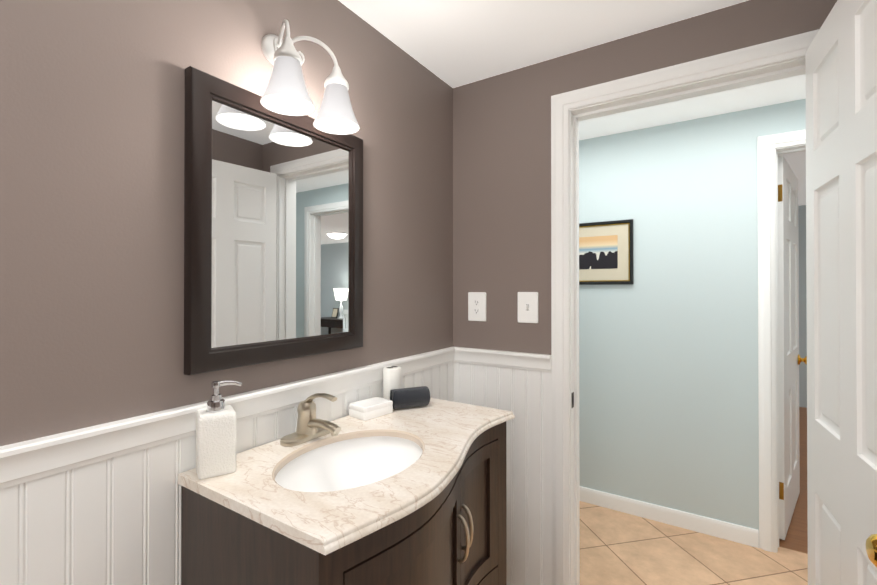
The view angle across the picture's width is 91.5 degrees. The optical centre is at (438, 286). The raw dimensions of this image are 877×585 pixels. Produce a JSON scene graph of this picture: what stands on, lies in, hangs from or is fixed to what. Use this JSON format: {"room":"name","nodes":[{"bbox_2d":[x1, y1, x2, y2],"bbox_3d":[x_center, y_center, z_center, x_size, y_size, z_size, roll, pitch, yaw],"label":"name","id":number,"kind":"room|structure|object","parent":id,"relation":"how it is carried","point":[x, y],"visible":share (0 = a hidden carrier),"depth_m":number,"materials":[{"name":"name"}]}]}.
{"room":"bathroom","nodes":[
{"label":"bathroom","id":0,"kind":"room"},
{"bbox_2d":[0,0,452,445],"bbox_3d":[-0.796,0.201,0.795,0.120,2.300,3.000,0,0,33],"label":"wall","id":1,"kind":"structure","parent":0,"point":[92,114],"depth_m":0.93,"materials":[{"name":"brown paint"}]},
{"bbox_2d":[0,347,455,488],"bbox_3d":[-0.734,0.312,0.754,0.029,0.070,3.000,0,0,33],"label":"trim","id":2,"kind":"structure","parent":1,"relation":"attached to","point":[29,460],"depth_m":0.93,"materials":[{"name":"white wood"}]},
{"bbox_2d":[184,66,362,374],"bbox_3d":[-0.425,-0.151,1.231,0.030,0.714,0.577,0,0,33],"label":"mirror","id":3,"kind":"object","parent":1,"relation":"attached to","point":[273,236],"visible":0.94,"depth_m":1.15,"materials":[{"name":"black mirror"}]},
{"bbox_2d":[0,362,551,584],"bbox_3d":[-0.116,0.811,0.352,1.500,0.940,3.000,0,0,33],"label":"wall panel","id":4,"kind":"object","parent":1,"relation":"attached to","point":[114,521],"visible":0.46,"depth_m":0.95,"materials":[{"name":"white wood"}]},
{"bbox_2d":[260,19,359,134],"bbox_3d":[-0.364,-0.589,1.187,0.183,0.244,0.301,0,0,33],"label":"sconce","id":5,"kind":"object","parent":1,"relation":"attached to","point":[286,92],"visible":1,"depth_m":1.16,"materials":[{"name":"white glass"}]},
{"bbox_2d":[338,0,805,205],"bbox_3d":[2.560,-0.996,1.371,8.140,0.100,7.840,0,0,33],"label":"ceiling","id":6,"kind":"structure","parent":0,"point":[454,43],"depth_m":1.61,"materials":[{"name":"white paint"}]},
{"bbox_2d":[453,0,836,354],"bbox_3d":[0.941,0.205,1.530,5.000,2.300,0.120,0,0,33],"label":"wall","id":7,"kind":"structure","parent":0,"point":[501,190],"depth_m":1.83,"materials":[{"name":"brown paint"}]},
{"bbox_2d":[468,292,485,320],"bbox_3d":[0.175,0.091,1.949,0.092,0.132,0.008,0,0,33],"label":"electrical outlet plate","id":8,"kind":"object","parent":7,"relation":"attached to","point":[476,306],"visible":1,"depth_m":1.95,"materials":[{"name":"white plastic"}]},
{"bbox_2d":[456,347,550,371],"bbox_3d":[0.274,0.318,1.871,0.448,0.070,0.029,0,0,33],"label":"trim","id":9,"kind":"structure","parent":7,"relation":"attached to","point":[507,359],"depth_m":1.86,"materials":[{"name":"white wood"}]},
{"bbox_2d":[518,292,537,322],"bbox_3d":[0.378,0.089,1.814,0.092,0.132,0.015,0,0,33],"label":"switch plate","id":10,"kind":"object","parent":7,"relation":"attached to","point":[527,307],"visible":1,"depth_m":1.81,"materials":[{"name":"white plastic"}]},
{"bbox_2d":[551,29,818,584],"bbox_3d":[0.891,0.284,1.564,0.924,2.142,0.166,0,0,33],"label":"door frame","id":11,"kind":"structure","parent":7,"relation":"attached to","point":[779,59],"depth_m":1.72,"materials":[{"name":"white wood"}]},
{"bbox_2d":[572,392,573,407],"bbox_3d":[0.546,0.461,1.736,0.002,0.060,0.028,0,0,33],"label":"strike plate","id":12,"kind":"object","parent":11,"relation":"attached to","point":[572,399],"depth_m":1.74,"materials":[{"name":"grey metal"}]},
{"bbox_2d":[805,0,876,584],"bbox_3d":[0.985,0.316,0.949,0.171,2.049,0.718,0,0,33],"label":"door","id":13,"kind":"structure","parent":7,"relation":"in","point":[841,163],"depth_m":1.03,"materials":[{"name":"white painted wood"}]},
{"bbox_2d":[579,98,805,529],"bbox_3d":[2.729,0.206,1.625,7.900,2.300,0.120,0,0,33],"label":"wall","id":14,"kind":"structure","parent":0,"point":[668,378],"depth_m":2.43,"materials":[{"name":"blue paint"}]},
{"bbox_2d":[579,219,633,284],"bbox_3d":[0.953,-0.208,2.690,0.504,0.390,0.020,0,0,33],"label":"picture frame","id":15,"kind":"object","parent":14,"relation":"attached to","point":[605,252],"visible":0.65,"depth_m":2.64,"materials":[{"name":"black painted wood"},{"name":"glass"},{"name":"paper"}]},
{"bbox_2d":[580,486,758,547],"bbox_3d":[0.520,1.319,2.965,2.731,0.088,0.015,0,0,33],"label":"baseboard","id":16,"kind":"structure","parent":14,"relation":"attached to","point":[713,527],"depth_m":2.42,"materials":[{"name":"white wood"}]},
{"bbox_2d":[757,129,805,552],"bbox_3d":[2.170,0.286,1.986,1.104,2.142,0.162,0,0,33],"label":"door frame","id":17,"kind":"structure","parent":14,"relation":"attached to","point":[770,148],"depth_m":2.20,"materials":[{"name":"white wood"}]},
{"bbox_2d":[778,155,806,539],"bbox_3d":[2.111,0.324,2.539,0.256,2.049,0.747,0,0,33],"label":"door","id":18,"kind":"structure","parent":14,"relation":"in","point":[790,359],"depth_m":2.44,"materials":[{"name":"white wood"}]},
{"bbox_2d":[580,407,807,584],"bbox_3d":[2.560,1.404,1.359,8.140,0.100,7.840,0,0,33],"label":"floor","id":19,"kind":"structure","parent":0,"point":[619,548],"depth_m":2.17,"materials":[{"name":"beige tile"}]},
{"bbox_2d":[178,393,514,584],"bbox_3d":[-0.134,0.824,1.196,0.529,1.059,0.878,0,0,33],"label":"bathroom vanity","id":20,"kind":"object","parent":19,"relation":"on","point":[417,495],"visible":1,"depth_m":0.97,"materials":[{"name":"brown wood"}]},
{"bbox_2d":[196,380,241,478],"bbox_3d":[-0.511,0.323,0.998,0.095,0.207,0.078,0,0,-33],"label":"soap dispenser","id":21,"kind":"object","parent":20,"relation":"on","point":[216,437],"visible":0.98,"depth_m":0.96,"materials":[{"name":"white ceramic"}]},
{"bbox_2d":[279,393,340,446],"bbox_3d":[-0.335,0.361,1.189,0.155,0.133,0.165,0,0,33],"label":"faucet","id":22,"kind":"object","parent":20,"relation":"on","point":[311,431],"depth_m":1.19,"materials":[{"name":"silver metal"}]},
{"bbox_2d":[349,397,392,420],"bbox_3d":[-0.227,0.408,1.435,0.086,0.042,0.126,0,0,41],"label":"soap dish","id":23,"kind":"object","parent":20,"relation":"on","point":[369,409],"visible":0.98,"depth_m":1.40,"materials":[{"name":"white ceramic"}]},
{"bbox_2d":[383,366,400,399],"bbox_3d":[-0.170,0.362,1.566,0.062,0.134,0.069,0,0,33],"label":"toothbrush holder","id":24,"kind":"object","parent":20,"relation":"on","point":[391,377],"visible":0.73,"depth_m":1.54,"materials":[{"name":"white ceramic"}]},
{"bbox_2d":[390,386,429,408],"bbox_3d":[-0.102,0.395,1.522,0.132,0.068,0.068,0,0,-24],"label":"towel","id":25,"kind":"object","parent":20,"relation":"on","point":[409,397],"visible":0.9,"depth_m":1.50,"materials":[{"name":"grey fabric"}]},
{"bbox_2d":[798,205,806,407],"bbox_3d":[5.663,0.218,3.956,5.740,2.300,0.120,0,0,33],"label":"wall","id":26,"kind":"structure","parent":0,"point":[802,313],"depth_m":4.85,"materials":[{"name":"grey"}]}
]}

